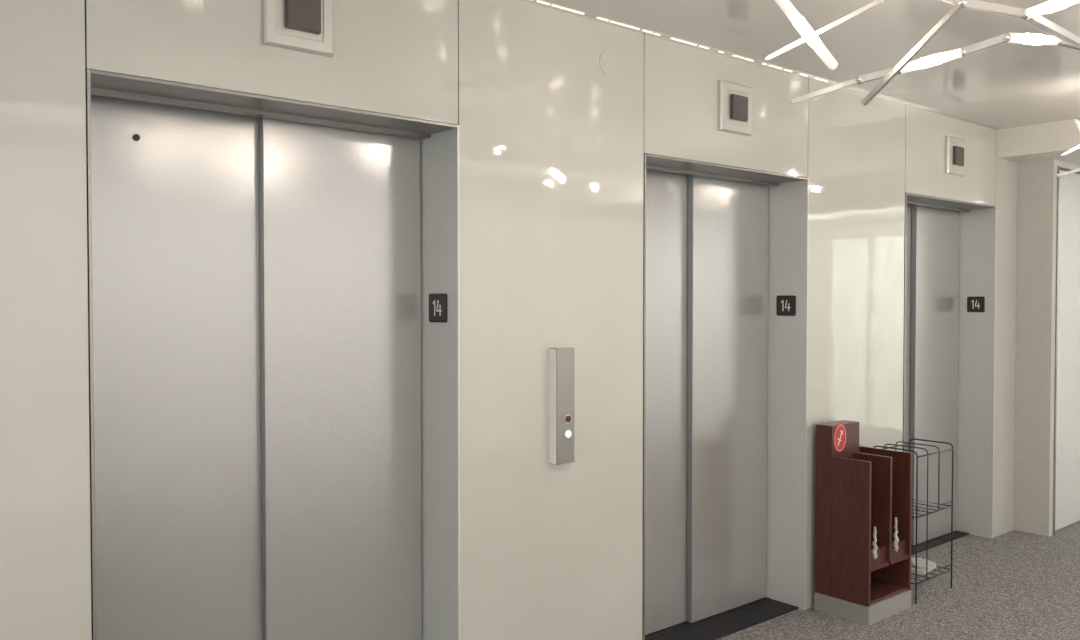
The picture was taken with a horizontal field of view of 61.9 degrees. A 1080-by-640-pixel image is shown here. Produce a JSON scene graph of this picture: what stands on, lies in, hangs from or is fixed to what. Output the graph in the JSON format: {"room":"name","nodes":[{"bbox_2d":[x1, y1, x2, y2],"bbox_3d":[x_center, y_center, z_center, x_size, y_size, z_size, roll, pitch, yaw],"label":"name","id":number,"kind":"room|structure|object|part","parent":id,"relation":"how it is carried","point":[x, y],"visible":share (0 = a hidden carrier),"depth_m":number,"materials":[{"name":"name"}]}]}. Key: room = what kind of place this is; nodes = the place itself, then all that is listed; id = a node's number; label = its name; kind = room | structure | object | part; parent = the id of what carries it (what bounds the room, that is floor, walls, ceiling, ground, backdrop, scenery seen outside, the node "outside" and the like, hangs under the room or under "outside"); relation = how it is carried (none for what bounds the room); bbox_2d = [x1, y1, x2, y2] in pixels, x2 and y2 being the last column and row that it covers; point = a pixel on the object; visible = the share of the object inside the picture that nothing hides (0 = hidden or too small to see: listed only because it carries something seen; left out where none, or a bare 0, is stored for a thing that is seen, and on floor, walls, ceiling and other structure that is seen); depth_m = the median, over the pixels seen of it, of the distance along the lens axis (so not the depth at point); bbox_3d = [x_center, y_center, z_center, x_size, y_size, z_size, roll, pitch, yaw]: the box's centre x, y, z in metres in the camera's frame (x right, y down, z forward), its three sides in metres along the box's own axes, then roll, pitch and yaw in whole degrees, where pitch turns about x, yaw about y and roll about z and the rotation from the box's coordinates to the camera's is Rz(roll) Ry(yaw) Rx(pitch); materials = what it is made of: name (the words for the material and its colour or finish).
{"room":"lobby","nodes":[
{"label":"lobby","id":0,"kind":"room"},
{"bbox_2d":[0,0,1017,639],"bbox_3d":[-0.498,0.155,3.154,9.280,2.630,0.350,-1,2,-40],"label":"wall","id":1,"kind":"structure","parent":0,"point":[553,146],"depth_m":3.30,"materials":[{"name":"paint"}]},
{"bbox_2d":[91,94,421,639],"bbox_3d":[-0.838,0.406,2.868,1.155,2.140,0.280,-1,2,-40],"label":"door","id":2,"kind":"structure","parent":1,"relation":"in","point":[257,280],"depth_m":2.90,"materials":[{"name":"metal"}]},
{"bbox_2d":[85,69,459,639],"bbox_3d":[-0.824,0.407,2.851,1.171,2.139,0.306,-1,2,-40],"label":"door frame","id":3,"kind":"structure","parent":1,"relation":"attached to","point":[439,142],"depth_m":3.14,"materials":[{"name":"metal"}]},
{"bbox_2d":[262,0,332,56],"bbox_3d":[-0.719,-0.920,2.696,0.220,0.220,0.039,-1,2,-40],"label":"indicator","id":4,"kind":"object","parent":1,"relation":"attached to","point":[306,26],"visible":1,"depth_m":2.68,"materials":[{"name":"white plastic"}]},
{"bbox_2d":[429,293,446,322],"bbox_3d":[-0.362,-0.043,3.183,0.006,0.102,0.112,-1,2,-40],"label":"number sign","id":5,"kind":"object","parent":1,"relation":"attached to","point":[437,302],"visible":1,"depth_m":3.18,"materials":[{"name":"black plastic"}]},
{"bbox_2d":[549,347,573,464],"bbox_3d":[0.084,0.322,3.390,0.094,0.434,0.048,-1,2,-40],"label":"panel","id":6,"kind":"object","parent":1,"relation":"attached to","point":[561,360],"visible":1,"depth_m":3.37,"materials":[{"name":"metal"}]},
{"bbox_2d":[599,52,615,74],"bbox_3d":[0.266,-1.009,3.539,0.090,0.090,0.003,-1,2,-40],"label":"disc","id":7,"kind":"object","parent":1,"relation":"attached to","point":[607,62],"visible":1,"depth_m":3.54,"materials":[{"name":"grey"}]},
{"bbox_2d":[645,169,798,639],"bbox_3d":[0.762,0.377,4.208,1.146,2.140,0.280,-1,2,-40],"label":"door","id":8,"kind":"structure","parent":1,"relation":"in","point":[707,238],"depth_m":4.29,"materials":[{"name":"metal"}]},
{"bbox_2d":[642,154,808,639],"bbox_3d":[0.777,0.378,4.191,1.162,2.139,0.306,-1,2,-40],"label":"door frame","id":9,"kind":"structure","parent":1,"relation":"attached to","point":[788,195],"depth_m":4.51,"materials":[{"name":"metal"}]},
{"bbox_2d":[718,80,751,135],"bbox_3d":[0.882,-0.950,4.036,0.220,0.220,0.039,-1,2,-40],"label":"indicator","id":10,"kind":"object","parent":1,"relation":"attached to","point":[734,100],"visible":1,"depth_m":4.01,"materials":[{"name":"white plastic"}]},
{"bbox_2d":[520,0,999,130],"bbox_3d":[-0.503,-1.150,2.878,8.955,0.007,0.021,-1,2,-40],"label":"trim","id":11,"kind":"structure","parent":1,"relation":"attached to","point":[534,2],"depth_m":4.00,"materials":[{"name":"white"}]},
{"bbox_2d":[776,295,795,315],"bbox_3d":[1.236,-0.072,4.520,0.006,0.102,0.112,-1,2,-40],"label":"number sign","id":12,"kind":"object","parent":1,"relation":"attached to","point":[785,304],"visible":1,"depth_m":4.52,"materials":[{"name":"black plastic"}]},
{"bbox_2d":[904,204,968,554],"bbox_3d":[2.337,0.346,5.598,1.128,2.140,0.170,-1,2,-40],"label":"door","id":13,"kind":"structure","parent":1,"relation":"in","point":[932,234],"depth_m":5.73,"materials":[{"name":"metal"}]},
{"bbox_2d":[903,193,995,538],"bbox_3d":[2.387,0.348,5.538,1.144,2.139,0.306,-1,2,-40],"label":"door frame","id":14,"kind":"structure","parent":1,"relation":"attached to","point":[977,278],"depth_m":5.86,"materials":[{"name":"metal"}]},
{"bbox_2d":[945,136,964,176],"bbox_3d":[2.492,-0.980,5.384,0.220,0.220,0.039,-1,2,-40],"label":"indicator","id":15,"kind":"object","parent":1,"relation":"attached to","point":[954,147],"visible":1,"depth_m":5.35,"materials":[{"name":"white plastic"}]},
{"bbox_2d":[967,296,984,311],"bbox_3d":[2.839,-0.102,5.862,0.006,0.102,0.112,-1,2,-40],"label":"number sign","id":16,"kind":"object","parent":1,"relation":"attached to","point":[974,304],"visible":1,"depth_m":5.86,"materials":[{"name":"black plastic"}]},
{"bbox_2d":[536,0,1079,164],"bbox_3d":[2.468,-1.105,2.480,13.000,0.280,5.150,-1,2,-40],"label":"ceiling","id":17,"kind":"structure","parent":0,"point":[1030,93],"depth_m":3.90,"materials":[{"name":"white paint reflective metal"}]},
{"bbox_2d":[537,1,583,13],"bbox_3d":[0.078,-1.162,3.345,0.222,0.005,0.009,-1,2,-40],"label":"recessed light","id":18,"kind":"object","parent":17,"relation":"in","point":[537,1],"depth_m":3.35,"materials":[{"name":"white"}]},
{"bbox_2d":[597,17,659,34],"bbox_3d":[0.353,-1.167,3.575,0.348,0.005,0.009,-1,2,-40],"label":"recessed light","id":19,"kind":"object","parent":17,"relation":"in","point":[659,34],"depth_m":3.57,"materials":[{"name":"white"}]},
{"bbox_2d":[671,38,708,48],"bbox_3d":[0.638,-1.173,3.813,0.235,0.005,0.008,-1,2,-40],"label":"recessed light","id":20,"kind":"object","parent":17,"relation":"in","point":[671,38],"depth_m":3.81,"materials":[{"name":"white plastic"}]},
{"bbox_2d":[764,0,1079,105],"bbox_3d":[1.212,-0.917,2.737,1.039,0.466,0.531,0,1,11],"label":"chandelier","id":21,"kind":"object","parent":17,"relation":"hanging from","point":[1060,36],"visible":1,"depth_m":2.73,"materials":[{"name":"white metal"}]},
{"bbox_3d":[0.958,-0.770,3.029,0.226,0.068,0.016,1,1,23],"label":"glass rod","id":22,"kind":"part","parent":21,"relation":"part of","materials":[{"name":"white glass"}]},
{"bbox_3d":[0.900,-0.901,2.730,0.437,0.228,0.013,0,1,0],"label":"glass rod","id":23,"kind":"part","parent":21,"relation":"part of","materials":[{"name":"white glass"}]},
{"bbox_3d":[1.115,-0.806,2.958,0.124,0.041,0.021,1,1,26],"label":"arm","id":24,"kind":"part","parent":21,"relation":"part of","materials":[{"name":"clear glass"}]},
{"bbox_3d":[1.137,-0.811,2.761,0.026,0.252,0.330,-1,2,-40],"label":"arm","id":25,"kind":"part","parent":21,"relation":"part of","materials":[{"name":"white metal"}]},
{"bbox_3d":[1.176,-0.970,2.679,0.163,0.099,0.021,1,2,39],"label":"arm","id":26,"kind":"part","parent":21,"relation":"part of","materials":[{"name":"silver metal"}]},
{"bbox_3d":[1.386,-0.857,2.805,0.126,0.051,0.021,1,1,26],"label":"arm","id":27,"kind":"part","parent":21,"relation":"part of","materials":[{"name":"clear glass"}]},
{"bbox_3d":[1.315,-0.903,2.608,0.172,0.070,0.021,0,1,17],"label":"arm","id":28,"kind":"part","parent":21,"relation":"part of","materials":[{"name":"clear glass"}]},
{"bbox_3d":[1.575,-0.876,2.735,0.470,0.031,0.021,-1,2,-40],"label":"arm","id":29,"kind":"part","parent":21,"relation":"part of","materials":[{"name":"clear glass"}]},
{"bbox_3d":[1.705,-0.884,2.883,0.104,0.041,0.021,0,1,-3],"label":"arm","id":30,"kind":"part","parent":21,"relation":"part of","materials":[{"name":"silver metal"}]},
{"bbox_2d":[1056,168,1079,176],"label":"chandelier","id":31,"kind":"object","parent":17,"relation":"hanging from","point":[1075,170],"depth_m":4.86,"materials":[{"name":"white metal"}]},
{"bbox_3d":[2.908,-0.810,4.844,0.226,0.068,0.016,1,1,23],"label":"glass rod","id":32,"kind":"part","parent":31,"relation":"part of","materials":[{"name":"white glass"}]},
{"bbox_2d":[1060,145,1079,155],"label":"chandelier","id":33,"kind":"object","parent":17,"relation":"hanging from","point":[1078,146],"depth_m":4.54,"materials":[{"name":"white metal"}]},
{"bbox_3d":[2.850,-0.941,4.544,0.437,0.228,0.013,0,1,0],"label":"glass rod","id":34,"kind":"part","parent":33,"relation":"part of","materials":[{"name":"white glass"}]},
{"bbox_2d":[1075,117,1079,129],"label":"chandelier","id":35,"kind":"object","parent":17,"relation":"hanging from","point":[1077,121],"depth_m":4.40,"materials":[{"name":"white metal"}]},
{"bbox_2d":[717,521,1079,639],"bbox_3d":[2.468,1.534,2.538,13.000,0.100,5.150,-1,2,-40],"label":"floor","id":36,"kind":"structure","parent":0,"point":[1012,585],"depth_m":4.58,"materials":[{"name":"carpet"}]},
{"bbox_2d":[814,420,911,625],"bbox_3d":[1.612,0.974,4.483,0.404,0.933,0.294,-1,2,-40],"label":"stand","id":37,"kind":"object","parent":36,"relation":"on","point":[860,489],"visible":0.98,"depth_m":4.40,"materials":[{"name":"brown wood"}]},
{"bbox_3d":[1.495,1.011,4.327,0.018,0.687,0.200,-1,2,-40],"label":"panel","id":38,"kind":"part","parent":37,"relation":"part of","materials":[{"name":"brown wood"}]},
{"bbox_2d":[871,527,877,558],"bbox_3d":[1.593,1.060,4.283,0.029,0.156,0.027,-1,2,-40],"label":"bundle","id":39,"kind":"object","parent":37,"relation":"hanging from","point":[874,549],"visible":1,"depth_m":4.28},
{"bbox_3d":[1.759,1.005,4.607,0.018,0.687,0.290,-1,2,-40],"label":"panel","id":40,"kind":"part","parent":37,"relation":"part of","materials":[{"name":"brown wood"}]},
{"bbox_3d":[1.689,1.139,4.396,0.363,0.072,0.012,-1,2,-40],"label":"rail","id":41,"kind":"part","parent":37,"relation":"part of","materials":[{"name":"brown wood"}]},
{"bbox_2d":[870,554,908,604],"bbox_3d":[1.617,1.262,4.484,0.363,0.178,0.264,-1,2,-40],"label":"shelf","id":42,"kind":"object","parent":37,"relation":"attached to","point":[889,576],"depth_m":4.49,"materials":[{"name":"brown wood"}]},
{"bbox_2d":[893,517,898,551],"bbox_3d":[1.743,1.050,4.408,0.029,0.170,0.027,-1,2,-40],"label":"bundle","id":43,"kind":"object","parent":37,"relation":"hanging from","point":[895,541],"visible":1,"depth_m":4.40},
{"bbox_2d":[873,438,953,603],"bbox_3d":[1.976,1.045,4.768,0.387,0.778,0.250,-1,2,-40],"label":"wire rack","id":44,"kind":"object","parent":36,"relation":"on","point":[909,443],"visible":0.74,"depth_m":4.69,"materials":[{"name":"grey metal"}]},
{"bbox_2d":[911,565,935,574],"bbox_3d":[2.019,1.320,4.799,0.119,0.016,0.170,1,2,44],"label":"booklet","id":45,"kind":"object","parent":44,"relation":"on","point":[922,570],"visible":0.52,"depth_m":4.74,"materials":[{"name":"white paper"}]},
{"bbox_2d":[911,559,935,567],"bbox_3d":[2.042,1.303,4.818,0.120,0.016,0.084,0,1,-14],"label":"booklet","id":46,"kind":"object","parent":45,"relation":"on","point":[930,563],"visible":0.42,"depth_m":4.79,"materials":[{"name":"white paper"}]},
{"bbox_2d":[911,558,925,565],"bbox_3d":[2.012,1.287,4.792,0.070,0.016,0.100,0,1,4],"label":"booklet","id":47,"kind":"object","parent":46,"relation":"on","point":[920,562],"visible":0.68,"depth_m":4.77,"materials":[{"name":"white paper"}]},
{"bbox_2d":[911,561,951,584],"bbox_3d":[1.976,1.310,4.773,0.385,0.055,0.250,-1,2,-40],"label":"shelf","id":48,"kind":"object","parent":44,"relation":"attached to","point":[915,574],"depth_m":4.66,"materials":[{"name":"black metal"}]},
{"bbox_2d":[912,497,952,517],"bbox_3d":[1.976,0.970,4.766,0.385,0.055,0.250,-1,2,-40],"label":"shelf","id":49,"kind":"object","parent":44,"relation":"attached to","point":[951,501],"depth_m":4.70,"materials":[{"name":"black metal"}]},
{"bbox_3d":[2.052,0.690,4.669,0.380,0.006,0.006,-1,2,-40],"label":"rail","id":50,"kind":"part","parent":44,"relation":"part of","materials":[{"name":"black metal"}]},
{"bbox_2d":[1013,159,1079,536],"bbox_3d":[4.556,0.154,7.244,3.720,2.450,0.570,-1,2,-40],"label":"wall","id":51,"kind":"structure","parent":0,"point":[1037,180],"depth_m":5.91,"materials":[{"name":"beige paint"}]},
{"bbox_2d":[1053,166,1059,534],"bbox_3d":[3.661,0.197,6.210,0.900,2.410,0.148,-1,2,-40],"label":"door frame","id":52,"kind":"structure","parent":51,"relation":"attached to","point":[1058,167],"depth_m":5.87,"materials":[{"name":"metal"}]},
{"bbox_2d":[1055,170,1079,530],"bbox_3d":[3.678,0.199,6.190,0.860,2.392,0.040,-1,2,-40],"label":"door","id":53,"kind":"structure","parent":51,"relation":"in","point":[1067,500],"depth_m":6.07,"materials":[{"name":"paint"}]}
]}

